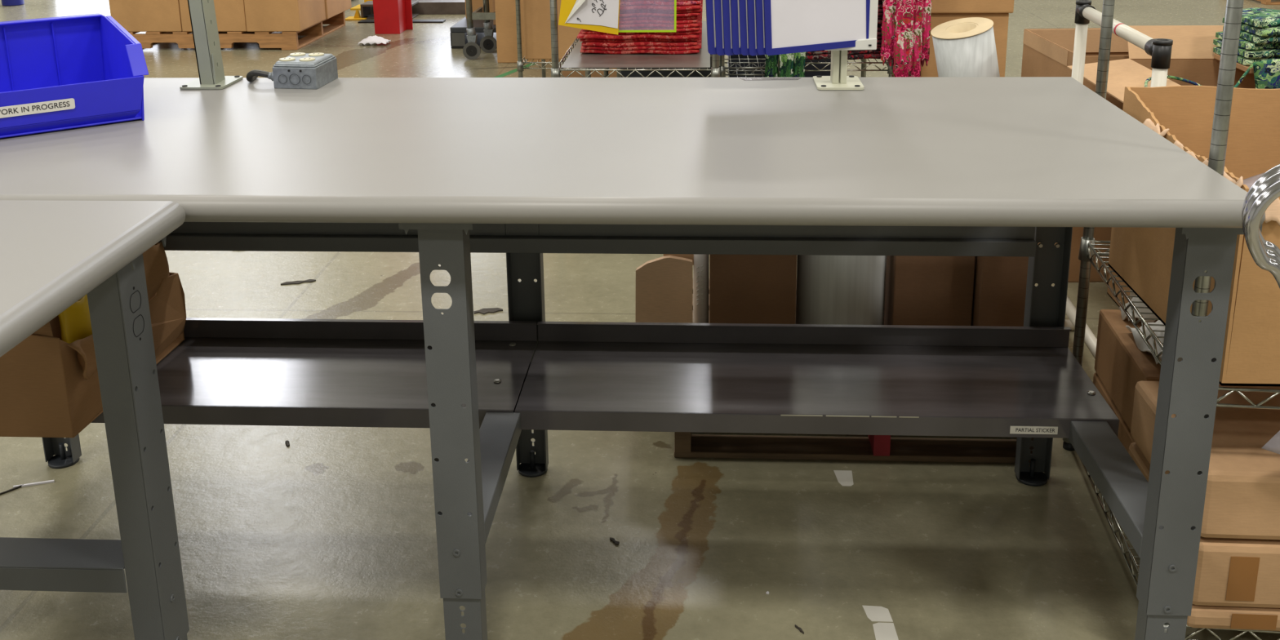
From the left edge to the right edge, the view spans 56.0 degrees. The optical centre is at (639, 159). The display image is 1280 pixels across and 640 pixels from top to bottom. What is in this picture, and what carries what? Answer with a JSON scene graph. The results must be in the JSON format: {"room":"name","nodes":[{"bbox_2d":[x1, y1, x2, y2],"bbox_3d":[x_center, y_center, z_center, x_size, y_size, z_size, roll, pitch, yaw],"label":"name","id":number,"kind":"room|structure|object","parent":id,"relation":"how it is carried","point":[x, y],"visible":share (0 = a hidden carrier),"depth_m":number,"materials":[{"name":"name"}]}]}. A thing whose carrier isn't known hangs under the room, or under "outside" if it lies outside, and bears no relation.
{"room":"warehouse packing area","nodes":[
{"label":"warehouse packing area","id":0,"kind":"room"},
{"bbox_2d":[0,0,1279,639],"bbox_3d":[0.350,-0.075,6.178,28.000,0.050,32.000,0,15,3],"label":"floor","id":1,"kind":"structure","parent":0,"point":[331,534],"depth_m":2.74,"materials":[{"name":"concrete"}]},
{"bbox_2d":[0,484,23,495],"bbox_3d":[-1.512,0.793,2.889,0.005,0.004,0.060,13,20,41],"label":"scrap","id":2,"kind":"object","parent":1,"relation":"on","point":[18,486],"visible":1,"depth_m":2.89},
{"bbox_2d":[0,0,24,5],"bbox_3d":[-6.187,-1.772,11.802,0.200,0.500,0.200,0,15,3],"label":"drum","id":3,"kind":"object","parent":1,"relation":"on","point":[4,2],"visible":1,"depth_m":11.78,"materials":[{"name":"plastic"}]},
{"bbox_2d":[13,480,54,488],"bbox_3d":[-1.470,0.785,2.916,0.090,0.004,0.006,-5,16,-16],"label":"stick","id":4,"kind":"object","parent":1,"relation":"on","point":[49,481],"visible":1,"depth_m":2.92,"materials":[{"name":"white paper"}]},
{"bbox_2d":[0,200,189,639],"bbox_3d":[-1.235,0.865,0.724,0.950,0.970,2.616,0,15,3],"label":"workbench","id":5,"kind":"object","parent":1,"relation":"on","point":[54,254],"visible":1,"depth_m":1.82,"materials":[{"name":"grey laminate"}]},
{"bbox_2d":[128,10,345,49],"bbox_3d":[-3.225,-1.057,9.672,1.370,0.140,1.250,0,15,3],"label":"pallet","id":6,"kind":"object","parent":1,"relation":"on","point":[285,40],"visible":0.31,"depth_m":9.08,"materials":[{"name":"brown wood"}]},
{"bbox_2d":[108,0,182,31],"bbox_3d":[-3.711,-1.534,9.246,0.535,1.008,0.622,0,15,3],"label":"cardboard box","id":7,"kind":"object","parent":6,"relation":"on","point":[134,15],"visible":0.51,"depth_m":9.04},
{"bbox_2d":[178,0,246,31],"bbox_3d":[-3.192,-1.532,9.217,0.495,1.008,0.620,0,15,3],"label":"cardboard box","id":8,"kind":"object","parent":6,"relation":"on","point":[230,15],"visible":0.47,"depth_m":9.01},
{"bbox_2d":[244,0,325,31],"bbox_3d":[-2.735,-1.530,9.185,0.410,1.008,0.632,0,15,3],"label":"cardboard box","id":9,"kind":"object","parent":6,"relation":"on","point":[261,15],"visible":1,"depth_m":8.99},
{"bbox_2d":[324,0,351,18],"bbox_3d":[-2.773,-1.700,9.827,0.580,1.008,0.670,0,15,3],"label":"cardboard box","id":10,"kind":"object","parent":6,"relation":"on","point":[332,7],"visible":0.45,"depth_m":9.82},
{"bbox_2d":[280,279,315,284],"bbox_3d":[-1.204,0.431,4.239,0.120,0.004,0.030,-5,16,-17],"label":"scrap","id":11,"kind":"object","parent":1,"relation":"on","point":[308,280],"visible":1,"depth_m":4.24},
{"bbox_2d":[345,8,368,20],"bbox_3d":[-2.500,-1.288,10.605,0.180,0.090,0.170,0,15,3],"label":"bracket","id":12,"kind":"object","parent":1,"relation":"on","point":[357,16],"visible":0.88,"depth_m":10.58,"materials":[{"name":"metal"}]},
{"bbox_2d":[350,0,373,9],"bbox_3d":[-2.540,-1.538,11.298,0.300,0.220,0.290,0,15,3],"label":"bracket","id":13,"kind":"object","parent":1,"relation":"on","point":[357,6],"visible":0.06,"depth_m":11.25,"materials":[{"name":"metal"}]},
{"bbox_2d":[357,19,374,22],"bbox_3d":[-2.351,-1.194,10.399,0.150,0.012,0.149,0,15,3],"label":"floor plate","id":14,"kind":"object","parent":1,"relation":"on","point":[362,20],"depth_m":10.38,"materials":[{"name":"black metal"}]},
{"bbox_2d":[357,35,391,45],"bbox_3d":[-2.047,-0.927,9.261,0.222,0.066,0.142,0,15,3],"label":"crumpled paper","id":15,"kind":"object","parent":1,"relation":"on","point":[371,39],"visible":1,"depth_m":9.22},
{"bbox_2d":[360,0,418,18],"bbox_3d":[-2.224,-1.337,10.701,0.460,0.130,0.250,0,15,3],"label":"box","id":16,"kind":"object","parent":1,"relation":"on","point":[366,6],"visible":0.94,"depth_m":10.67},
{"bbox_2d":[373,0,413,34],"bbox_3d":[-2.037,-2.552,9.482,0.255,3.100,0.242,0,15,3],"label":"guard","id":17,"kind":"object","parent":1,"relation":"on","point":[390,16],"visible":1,"depth_m":9.74,"materials":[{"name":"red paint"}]},
{"bbox_2d":[370,0,465,14],"bbox_3d":[-1.700,-1.535,11.463,1.500,0.110,1.320,0,15,3],"label":"frame","id":18,"kind":"object","parent":1,"relation":"on","point":[423,6],"visible":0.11,"depth_m":10.83,"materials":[{"name":"metal"}]},
{"bbox_2d":[412,19,445,22],"bbox_3d":[-1.827,-1.189,10.357,0.302,0.012,0.153,0,15,3],"label":"floor plate","id":19,"kind":"object","parent":1,"relation":"on","point":[413,20],"depth_m":10.37,"materials":[{"name":"grey metal"}]},
{"bbox_2d":[449,16,497,48],"bbox_3d":[-0.991,-1.027,9.419,0.810,0.160,0.906,0,15,3],"label":"plastic crate","id":20,"kind":"object","parent":1,"relation":"on","point":[459,34],"visible":0.26,"depth_m":9.02,"materials":[{"name":"grey plastic"}]},
{"bbox_2d":[465,0,493,18],"bbox_3d":[-1.226,-1.612,9.487,0.270,0.939,0.400,0,15,3],"label":"cardboard box","id":21,"kind":"object","parent":20,"relation":"on","point":[476,4],"visible":0.24,"depth_m":9.39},
{"bbox_2d":[462,0,497,59],"bbox_3d":[-1.134,-1.339,8.573,0.243,1.200,0.355,0,15,3],"label":"wheeled cart","id":22,"kind":"object","parent":1,"relation":"on","point":[471,50],"visible":0.98,"depth_m":8.54,"materials":[{"name":"metal"}]},
{"bbox_2d":[473,307,502,314],"bbox_3d":[-0.501,0.496,3.960,0.096,0.004,0.046,-7,16,-21],"label":"scrap","id":23,"kind":"object","parent":1,"relation":"on","point":[483,311],"visible":1,"depth_m":3.96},
{"bbox_2d":[493,63,535,77],"bbox_3d":[-0.850,-0.601,8.118,0.050,0.001,0.588,5,16,20],"label":"tape","id":24,"kind":"object","parent":1,"relation":"on","point":[528,64],"visible":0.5,"depth_m":8.07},
{"bbox_2d":[494,0,560,62],"bbox_3d":[-0.729,-1.348,8.492,0.525,1.250,0.520,0,15,3],"label":"cardboard box","id":25,"kind":"object","parent":1,"relation":"on","point":[505,10],"visible":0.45,"depth_m":8.36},
{"bbox_2d":[515,0,621,77],"bbox_3d":[-0.392,-1.067,6.734,0.497,1.600,0.937,0,15,3],"label":"shelf unit","id":26,"kind":"object","parent":1,"relation":"on","point":[520,64],"visible":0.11,"depth_m":6.41,"materials":[{"name":"metal"}]},
{"bbox_2d":[523,0,582,59],"bbox_3d":[-0.404,-0.925,6.565,0.415,0.687,0.420,0,15,3],"label":"cardboard box","id":27,"kind":"object","parent":26,"relation":"on","point":[536,13],"visible":0.47,"depth_m":6.42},
{"bbox_2d":[562,59,617,77],"bbox_3d":[-0.171,-1.217,7.874,0.640,1.300,0.600,0,15,3],"label":"cardboard box","id":28,"kind":"object","parent":1,"relation":"on","point":[565,73],"visible":0.06,"depth_m":7.75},
{"bbox_2d":[0,76,1265,639],"bbox_3d":[-0.350,0.404,2.419,2.630,0.970,0.974,0,15,3],"label":"workbench","id":29,"kind":"object","parent":1,"relation":"on","point":[442,170],"visible":0.87,"depth_m":2.32,"materials":[{"name":"grey laminate"}]},
{"bbox_2d":[0,13,148,138],"bbox_3d":[-1.236,-0.160,2.344,0.456,0.180,0.312,-11,18,-35],"label":"storage bin","id":30,"kind":"object","parent":29,"relation":"on","point":[70,72],"visible":1,"depth_m":2.46,"materials":[{"name":"blue plastic"}]},
{"bbox_2d":[0,241,186,437],"bbox_3d":[-1.253,0.321,2.598,0.336,0.354,0.490,0,15,3],"label":"cardboard box","id":31,"kind":"object","parent":29,"relation":"on","point":[50,385],"visible":0.49,"depth_m":2.40,"materials":[{"name":"cardboard"}]},
{"bbox_2d":[57,294,92,343],"bbox_3d":[-1.151,0.363,2.464,0.024,0.181,0.124,0,15,3],"label":"bag","id":32,"kind":"object","parent":31,"relation":"in","point":[75,320],"visible":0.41,"depth_m":2.45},
{"bbox_2d":[179,0,243,89],"bbox_3d":[-0.980,-0.631,2.607,0.105,0.950,0.134,0,15,3],"label":"upright post","id":33,"kind":"object","parent":29,"relation":"on","point":[202,12],"visible":1,"depth_m":2.68,"materials":[{"name":"metal"}]},
{"bbox_2d":[246,52,337,88],"bbox_3d":[-0.803,-0.203,2.718,0.202,0.062,0.140,0,15,3],"label":"outlet box","id":34,"kind":"object","parent":29,"relation":"on","point":[298,70],"visible":1,"depth_m":2.66,"materials":[{"name":"metal"}]},
{"bbox_2d":[279,57,295,61],"bbox_3d":[-0.788,-0.225,2.685,0.035,0.004,0.035,0,15,3],"label":"receptacle","id":35,"kind":"object","parent":34,"relation":"attached to","point":[287,59],"depth_m":2.68,"materials":[{"name":"beige plastic"}]},
{"bbox_2d":[289,52,305,56],"bbox_3d":[-0.782,-0.241,2.747,0.035,0.004,0.035,0,15,3],"label":"receptacle","id":36,"kind":"object","parent":34,"relation":"attached to","point":[298,54],"depth_m":2.74,"materials":[{"name":"beige plastic"}]},
{"bbox_2d":[298,57,315,61],"bbox_3d":[-0.742,-0.224,2.681,0.035,0.004,0.035,0,15,3],"label":"receptacle","id":37,"kind":"object","parent":34,"relation":"attached to","point":[300,59],"depth_m":2.67,"materials":[{"name":"beige plastic"}]},
{"bbox_2d":[308,52,324,56],"bbox_3d":[-0.738,-0.241,2.743,0.035,0.004,0.035,0,15,3],"label":"receptacle","id":38,"kind":"object","parent":34,"relation":"attached to","point":[317,54],"depth_m":2.73,"materials":[{"name":"beige plastic"}]},
{"bbox_2d":[91,317,537,428],"bbox_3d":[-0.851,0.469,2.702,1.198,0.093,0.361,0,15,3],"label":"shelf","id":39,"kind":"object","parent":29,"relation":"attached to","point":[226,371],"depth_m":2.69,"materials":[{"name":"metal"}]},
{"bbox_2d":[739,77,801,80],"bbox_3d":[0.294,-0.182,2.707,0.140,0.001,0.030,0,15,3],"label":"tape","id":40,"kind":"object","parent":29,"relation":"on","point":[742,78],"visible":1,"depth_m":2.71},
{"bbox_2d":[705,0,878,89],"bbox_3d":[0.315,-0.524,2.531,0.389,0.750,0.146,-2,15,-7],"label":"display stand","id":41,"kind":"object","parent":29,"relation":"on","point":[734,27],"visible":1,"depth_m":2.54,"materials":[{"name":"beige paint"}]},
{"bbox_2d":[514,321,1119,438],"bbox_3d":[0.363,0.472,2.633,1.230,0.093,0.361,0,15,3],"label":"shelf","id":42,"kind":"object","parent":29,"relation":"attached to","point":[1027,381],"depth_m":2.62,"materials":[{"name":"metal"}]},
{"bbox_2d":[549,0,720,77],"bbox_3d":[0.015,-0.557,5.147,0.649,1.420,1.259,0,15,3],"label":"shelf unit","id":43,"kind":"object","parent":1,"relation":"on","point":[575,59],"visible":0.21,"depth_m":4.66,"materials":[{"name":"metal"}]},
{"bbox_2d":[558,0,619,35],"bbox_3d":[-0.185,-0.626,4.431,0.243,0.336,0.032,0,15,3],"label":"folder","id":44,"kind":"object","parent":43,"relation":"hanging from","point":[599,15],"visible":1,"depth_m":4.46,"materials":[{"name":"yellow paper"}]},
{"bbox_2d":[580,48,699,54],"bbox_3d":[0.016,-0.518,5.167,0.482,0.019,0.662,0,15,3],"label":"folded cloth","id":45,"kind":"object","parent":43,"relation":"on","point":[582,51],"visible":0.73,"depth_m":4.85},
{"bbox_2d":[581,31,702,50],"bbox_3d":[0.022,-0.533,5.164,0.487,0.018,0.659,0,15,3],"label":"folded cloth","id":46,"kind":"object","parent":45,"relation":"on","point":[698,46],"visible":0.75,"depth_m":4.85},
{"bbox_2d":[581,40,697,47],"bbox_3d":[0.015,-0.548,5.164,0.466,0.021,0.668,0,15,3],"label":"folded cloth","id":47,"kind":"object","parent":46,"relation":"on","point":[641,42],"visible":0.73,"depth_m":4.85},
{"bbox_2d":[579,36,699,42],"bbox_3d":[0.015,-0.564,5.165,0.482,0.018,0.648,0,15,3],"label":"folded cloth","id":48,"kind":"object","parent":47,"relation":"on","point":[635,39],"visible":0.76,"depth_m":4.86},
{"bbox_2d":[577,29,699,39],"bbox_3d":[0.009,-0.575,5.146,0.492,0.020,0.652,0,15,3],"label":"folded cloth","id":49,"kind":"object","parent":48,"relation":"on","point":[580,36],"visible":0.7,"depth_m":4.84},
{"bbox_2d":[581,11,702,35],"bbox_3d":[0.023,-0.595,5.159,0.485,0.019,0.648,0,15,3],"label":"folded cloth","id":50,"kind":"object","parent":49,"relation":"on","point":[700,31],"visible":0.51,"depth_m":4.86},
{"bbox_2d":[582,26,699,31],"bbox_3d":[0.020,-0.605,5.140,0.475,0.018,0.644,0,15,3],"label":"folded cloth","id":51,"kind":"object","parent":50,"relation":"on","point":[692,28],"visible":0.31,"depth_m":4.83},
{"bbox_2d":[618,12,701,28],"bbox_3d":[0.015,-0.620,5.142,0.494,0.020,0.658,0,15,3],"label":"folded cloth","id":52,"kind":"object","parent":51,"relation":"on","point":[696,24],"visible":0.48,"depth_m":4.82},
{"bbox_2d":[618,18,697,24],"bbox_3d":[0.018,-0.634,5.136,0.460,0.018,0.641,0,15,3],"label":"folded cloth","id":53,"kind":"object","parent":52,"relation":"on","point":[693,20],"visible":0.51,"depth_m":4.83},
{"bbox_2d":[618,15,697,20],"bbox_3d":[0.012,-0.649,5.135,0.474,0.020,0.632,0,15,3],"label":"folded cloth","id":54,"kind":"object","parent":53,"relation":"on","point":[644,17],"visible":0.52,"depth_m":4.84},
{"bbox_2d":[618,12,700,17],"bbox_3d":[0.018,-0.664,5.135,0.482,0.018,0.663,0,15,3],"label":"folded cloth","id":55,"kind":"object","parent":54,"relation":"on","point":[635,14],"visible":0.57,"depth_m":4.82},
{"bbox_2d":[619,0,702,13],"bbox_3d":[0.025,-0.677,5.131,0.486,0.018,0.648,0,15,3],"label":"folded cloth","id":56,"kind":"object","parent":55,"relation":"on","point":[701,8],"visible":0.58,"depth_m":4.82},
{"bbox_2d":[619,4,701,10],"bbox_3d":[0.022,-0.688,5.114,0.476,0.020,0.653,0,15,3],"label":"folded cloth","id":57,"kind":"object","parent":56,"relation":"on","point":[697,6],"visible":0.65,"depth_m":4.80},
{"bbox_2d":[619,0,701,6],"bbox_3d":[0.024,-0.707,5.121,0.474,0.022,0.637,0,15,3],"label":"folded cloth","id":58,"kind":"object","parent":57,"relation":"on","point":[691,2],"visible":0.62,"depth_m":4.81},
{"bbox_2d":[619,0,690,1],"bbox_3d":[0.025,-0.723,5.120,0.472,0.018,0.634,0,15,3],"label":"folded cloth","id":59,"kind":"object","parent":58,"relation":"on","point":[620,0],"visible":0.6,"depth_m":4.82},
{"bbox_2d":[618,0,676,32],"bbox_3d":[0.022,-0.631,4.448,0.228,0.319,0.004,0,15,3],"label":"folder","id":60,"kind":"object","parent":43,"relation":"hanging from","point":[675,1],"visible":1,"depth_m":4.48,"materials":[{"name":"plastic"}]},
{"bbox_2d":[635,253,693,323],"bbox_3d":[0.066,0.428,3.225,0.155,0.500,0.061,0,15,3],"label":"cardboard piece","id":61,"kind":"object","parent":1,"relation":"on","point":[664,284],"visible":0.46,"depth_m":3.18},
{"bbox_2d":[620,53,711,77],"bbox_3d":[0.149,-0.401,6.414,0.494,0.465,0.624,0,15,3],"label":"wire shelf","id":62,"kind":"object","parent":1,"relation":"on","point":[655,74],"visible":0.03,"depth_m":6.10,"materials":[{"name":"grey metal"}]},
{"bbox_2d":[719,54,779,77],"bbox_3d":[0.517,-0.627,5.815,0.287,1.200,0.937,0,15,3],"label":"shelf unit","id":63,"kind":"object","parent":1,"relation":"on","point":[722,58],"visible":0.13,"depth_m":5.41,"materials":[{"name":"metal"}]},
{"bbox_2d":[728,53,831,77],"bbox_3d":[0.789,-0.633,6.652,0.644,0.775,0.574,0,15,3],"label":"wire shelf","id":64,"kind":"object","parent":1,"relation":"on","point":[807,73],"visible":0.02,"depth_m":6.42,"materials":[{"name":"metal"}]},
{"bbox_2d":[833,470,853,486],"bbox_3d":[0.493,0.767,2.900,0.044,0.001,0.073,0,15,3],"label":"tape","id":65,"kind":"object","parent":1,"relation":"on","point":[844,477],"visible":1,"depth_m":2.90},
{"bbox_2d":[804,58,893,76],"bbox_3d":[0.862,-0.681,5.418,0.462,1.500,0.937,0,15,3],"label":"shelf unit","id":66,"kind":"object","parent":1,"relation":"on","point":[864,61],"visible":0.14,"depth_m":5.03,"materials":[{"name":"metal"}]},
{"bbox_2d":[764,54,778,77],"bbox_3d":[0.542,-0.676,4.899,0.060,0.795,0.040,0,15,3],"label":"garment","id":67,"kind":"object","parent":66,"relation":"hanging from","point":[771,70],"visible":0.24,"depth_m":4.96,"materials":[{"name":"green fabric"}]},
{"bbox_2d":[778,53,794,77],"bbox_3d":[0.597,-0.654,4.871,0.066,0.825,0.046,0,15,3],"label":"garment","id":68,"kind":"object","parent":66,"relation":"hanging from","point":[785,61],"visible":0.22,"depth_m":4.93,"materials":[{"name":"green fabric"}]},
{"bbox_2d":[792,52,805,77],"bbox_3d":[0.651,-0.664,4.886,0.058,0.815,0.039,0,15,3],"label":"garment","id":69,"kind":"object","parent":66,"relation":"hanging from","point":[799,58],"visible":0.27,"depth_m":4.95,"materials":[{"name":"green fabric"}]},
{"bbox_2d":[805,53,880,59],"bbox_3d":[0.857,-0.504,5.313,0.369,0.023,0.592,0,15,3],"label":"folded cloth","id":70,"kind":"object","parent":66,"relation":"on","point":[865,55],"visible":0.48,"depth_m":5.03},
{"bbox_2d":[805,49,880,54],"bbox_3d":[0.855,-0.522,5.314,0.352,0.020,0.569,0,15,3],"label":"folded cloth","id":71,"kind":"object","parent":70,"relation":"on","point":[860,51],"visible":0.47,"depth_m":5.04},
{"bbox_2d":[880,0,896,66],"bbox_3d":[1.017,-0.723,4.859,0.058,0.695,0.052,10,18,35],"label":"garment","id":72,"kind":"object","parent":66,"relation":"hanging from","point":[888,31],"visible":0.98,"depth_m":4.90,"materials":[{"name":"pink fabric"}]},
{"bbox_2d":[891,0,913,76],"bbox_3d":[1.068,-0.667,4.840,0.080,0.795,0.055,0,15,3],"label":"garment","id":73,"kind":"object","parent":66,"relation":"hanging from","point":[904,15],"visible":0.86,"depth_m":4.87,"materials":[{"name":"pink fabric"}]},
{"bbox_2d":[911,0,924,76],"bbox_3d":[1.123,-0.678,4.870,0.063,0.790,0.042,0,15,3],"label":"garment","id":74,"kind":"object","parent":66,"relation":"hanging from","point":[917,23],"visible":0.74,"depth_m":4.90,"materials":[{"name":"pink fabric"}]},
{"bbox_2d":[920,0,932,66],"bbox_3d":[1.169,-0.728,4.891,0.047,0.705,0.033,0,15,3],"label":"garment","id":75,"kind":"object","parent":66,"relation":"hanging from","point":[926,33],"visible":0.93,"depth_m":4.93,"materials":[{"name":"pink fabric"}]},
{"bbox_2d":[674,278,1034,462],"bbox_3d":[0.570,0.562,3.398,0.923,0.140,0.908,0,15,3],"label":"pallet","id":76,"kind":"object","parent":1,"relation":"on","point":[686,445],"visible":0.07,"depth_m":3.00,"materials":[{"name":"brown wood"}]},
{"bbox_2d":[693,253,708,323],"bbox_3d":[0.163,0.325,3.216,0.042,0.420,0.044,0,15,3],"label":"roll","id":77,"kind":"object","parent":76,"relation":"on","point":[700,267],"visible":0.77,"depth_m":3.21,"materials":[{"name":"white plastic"}]},
{"bbox_2d":[709,254,796,324],"bbox_3d":[0.307,0.168,3.333,0.227,0.659,0.420,0,15,3],"label":"cardboard box","id":78,"kind":"object","parent":76,"relation":"on","point":[759,289],"visible":0.2,"depth_m":3.16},
{"bbox_2d":[795,254,886,324],"bbox_3d":[0.544,0.269,3.243,0.238,0.506,0.238,0,15,3],"label":"roll","id":79,"kind":"object","parent":76,"relation":"on","point":[837,290],"visible":0.22,"depth_m":3.16,"materials":[{"name":"plastic"}]},
{"bbox_2d":[884,255,975,325],"bbox_3d":[0.786,0.168,3.352,0.208,0.639,0.430,0,15,3],"label":"cardboard box","id":80,"kind":"object","parent":76,"relation":"on","point":[921,290],"visible":0.11,"depth_m":3.18,"materials":[{"name":"cardboard"}]},
{"bbox_2d":[971,256,1028,326],"bbox_3d":[0.957,0.163,3.284,0.130,0.679,0.440,0,15,3],"label":"cardboard box","id":81,"kind":"object","parent":76,"relation":"on","point":[1000,282],"visible":0.09,"depth_m":3.11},
{"bbox_2d":[862,605,893,622],"bbox_3d":[0.472,0.902,2.393,0.054,0.001,0.050,0,15,3],"label":"tape","id":82,"kind":"object","parent":1,"relation":"on","point":[874,613],"visible":1,"depth_m":2.39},
{"bbox_2d":[872,622,898,639],"bbox_3d":[0.477,0.921,2.324,0.045,0.001,0.084,0,15,3],"label":"tape","id":83,"kind":"object","parent":1,"relation":"on","point":[882,631],"visible":1,"depth_m":2.34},
{"bbox_2d":[920,13,1008,76],"bbox_3d":[1.392,-0.306,5.394,0.357,0.775,0.480,0,15,3],"label":"cardboard box","id":84,"kind":"object","parent":1,"relation":"on","point":[1000,20],"visible":0.13,"depth_m":5.08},
{"bbox_2d":[930,0,1013,13],"bbox_3d":[1.364,-0.886,5.241,0.425,0.424,0.520,0,15,3],"label":"cardboard box","id":85,"kind":"object","parent":84,"relation":"on","point":[937,6],"visible":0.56,"depth_m":5.04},
{"bbox_2d":[1021,27,1128,282],"bbox_3d":[1.763,-0.039,4.342,0.622,0.790,0.600,-1,15,0],"label":"cardboard box","id":86,"kind":"object","parent":1,"relation":"on","point":[1046,52],"visible":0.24,"depth_m":4.29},
{"bbox_2d":[1064,0,1173,359],"bbox_3d":[1.261,0.125,3.283,0.122,1.028,0.754,1,15,5],"label":"rack","id":87,"kind":"object","parent":1,"relation":"on","point":[1160,49],"visible":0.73,"depth_m":3.31,"materials":[{"name":"white plastic"}]},
{"bbox_2d":[1066,25,1255,306],"bbox_3d":[1.779,0.108,3.592,0.859,0.889,0.914,0,15,3],"label":"cardboard box","id":88,"kind":"object","parent":1,"relation":"on","point":[1192,57],"visible":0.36,"depth_m":3.84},
{"bbox_2d":[1144,61,1255,88],"bbox_3d":[1.515,-0.197,3.382,0.188,0.083,0.730,13,20,41],"label":"cord","id":89,"kind":"object","parent":88,"relation":"on","point":[1247,71],"visible":0.43,"depth_m":3.49,"materials":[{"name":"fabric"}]},
{"bbox_2d":[1213,53,1253,73],"bbox_3d":[2.010,-0.296,3.677,0.395,0.016,0.260,0,15,3],"label":"tray","id":90,"kind":"object","parent":88,"relation":"on","point":[1244,68],"visible":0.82,"depth_m":3.62,"materials":[{"name":"brown cardboard"}]},
{"bbox_2d":[1213,46,1279,66],"bbox_3d":[2.006,-0.322,3.688,0.384,0.030,0.249,0,15,3],"label":"folded cloth","id":91,"kind":"object","parent":90,"relation":"on","point":[1242,60],"visible":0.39,"depth_m":3.60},
{"bbox_2d":[1213,38,1279,58],"bbox_3d":[2.005,-0.344,3.682,0.378,0.030,0.273,0,15,3],"label":"folded cloth","id":92,"kind":"object","parent":91,"relation":"on","point":[1273,52],"visible":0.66,"depth_m":3.58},
{"bbox_2d":[1215,31,1279,50],"bbox_3d":[2.007,-0.368,3.684,0.372,0.030,0.254,0,15,3],"label":"folded cloth","id":93,"kind":"object","parent":92,"relation":"on","point":[1244,43],"visible":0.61,"depth_m":3.58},
{"bbox_2d":[1222,26,1279,44],"bbox_3d":[2.007,-0.385,3.659,0.350,0.030,0.258,0,15,3],"label":"folded cloth","id":94,"kind":"object","parent":93,"relation":"on","point":[1244,34],"visible":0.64,"depth_m":3.56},
{"bbox_2d":[1222,17,1279,36],"bbox_3d":[2.009,-0.410,3.661,0.343,0.030,0.286,0,15,3],"label":"folded cloth","id":95,"kind":"object","parent":94,"relation":"on","point":[1271,31],"visible":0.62,"depth_m":3.56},
{"bbox_2d":[1224,7,1279,27],"bbox_3d":[2.008,-0.433,3.659,0.348,0.030,0.240,0,15,3],"label":"folded cloth","id":96,"kind":"object","parent":95,"relation":"on","point":[1256,17],"visible":0.92,"depth_m":3.62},
{"bbox_2d":[1253,58,1279,88],"bbox_3d":[1.879,-0.245,3.540,0.151,0.107,0.018,0,15,3],"label":"folded cloth","id":97,"kind":"object","parent":90,"relation":"hanging from","point":[1266,73],"visible":0.84,"depth_m":3.54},
{"bbox_2d":[1062,0,1279,639],"bbox_3d":[1.615,-0.101,2.321,1.237,1.950,0.839,1,15,7],"label":"shelf unit","id":98,"kind":"object","parent":1,"relation":"on","point":[1233,11],"visible":0.4,"depth_m":2.38,"materials":[{"name":"metal"}]},
{"bbox_2d":[1093,372,1135,452],"bbox_3d":[1.331,0.643,2.789,0.455,0.131,0.400,1,15,7],"label":"cardboard box","id":99,"kind":"object","parent":98,"relation":"on","point":[1124,435],"visible":0.14,"depth_m":2.76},
{"bbox_2d":[1094,309,1160,430],"bbox_3d":[1.329,0.498,2.751,0.455,0.165,0.400,1,15,7],"label":"cardboard box","id":100,"kind":"object","parent":99,"relation":"on","point":[1119,363],"visible":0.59,"depth_m":2.77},
{"bbox_2d":[1119,295,1157,322],"bbox_3d":[1.222,0.340,2.855,0.143,0.091,0.073,0,15,3],"label":"crumpled bag","id":101,"kind":"object","parent":100,"relation":"on","point":[1124,316],"visible":0.19,"depth_m":2.84,"materials":[{"name":"white plastic"}]},
{"bbox_2d":[1125,320,1182,364],"bbox_3d":[1.203,0.395,2.689,0.163,0.071,0.202,0,15,3],"label":"crumpled bag","id":102,"kind":"object","parent":100,"relation":"on","point":[1142,346],"visible":0.19,"depth_m":2.70,"materials":[{"name":"white plastic"}]},
{"bbox_2d":[1108,85,1279,386],"bbox_3d":[1.336,0.120,2.332,0.636,0.412,0.633,0,15,3],"label":"cardboard box","id":103,"kind":"object","parent":98,"relation":"on","point":[1183,115],"visible":0.52,"depth_m":2.48,"materials":[{"name":"cardboard"}]},
{"bbox_2d":[1243,172,1265,189],"bbox_3d":[1.340,0.088,2.268,0.500,0.109,0.460,0,15,3],"label":"plastic sheet","id":104,"kind":"object","parent":103,"relation":"in","point":[1249,181],"visible":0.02,"depth_m":2.48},
{"bbox_2d":[1186,604,1279,631],"bbox_3d":[1.247,0.797,2.381,0.455,0.044,0.396,0,15,4],"label":"cardboard box","id":105,"kind":"object","parent":98,"relation":"on","point":[1247,618],"visible":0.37,"depth_m":2.20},
{"bbox_2d":[1128,442,1279,608],"bbox_3d":[1.246,0.708,2.357,0.455,0.132,0.396,0,15,4],"label":"cardboard box","id":106,"kind":"object","parent":105,"relation":"on","point":[1230,571],"visible":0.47,"depth_m":2.18,"materials":[{"name":"cardboard"}]},
{"bbox_2d":[1130,380,1279,539],"bbox_3d":[1.244,0.572,2.322,0.455,0.133,0.395,0,15,4],"label":"cardboard box","id":107,"kind":"object","parent":106,"relation":"on","point":[1242,497],"visible":0.65,"depth_m":2.17,"materials":[{"name":"cardboard"}]},
{"bbox_2d":[1261,430,1279,454],"bbox_3d":[1.262,0.511,2.058,0.390,0.160,0.017,0,15,1],"label":"plastic sheet","id":108,"kind":"object","parent":98,"relation":"hanging from","point":[1273,445],"visible":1,"depth_m":2.06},
{"bbox_2d":[1257,0,1279,4],"bbox_3d":[6.201,-1.589,11.243,1.100,0.140,1.000,0,15,3],"label":"pallet","id":109,"kind":"object","parent":1,"relation":"on","point":[1263,2],"visible":1,"depth_m":10.81,"materials":[{"name":"brown wood"}]},
{"bbox_3d":[1.200,0.116,4.740,0.300,0.300,0.380,0,15,3],"label":"cardboard box","id":110,"kind":"object","parent":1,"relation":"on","visible":0},
{"bbox_2d":[930,17,999,76],"bbox_3d":[1.273,-0.288,4.644,0.339,0.515,0.232,-9,17,-28],"label":"roll","id":111,"kind":"object","parent":110,"relation":"on","point":[963,46],"visible":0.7,"depth_m":4.51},
{"bbox_2d":[1241,164,1279,288],"bbox_3d":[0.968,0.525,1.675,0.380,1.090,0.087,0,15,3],"label":"tape roll","id":112,"kind":"object","parent":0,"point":[1265,189],"visible":1,"depth_m":1.54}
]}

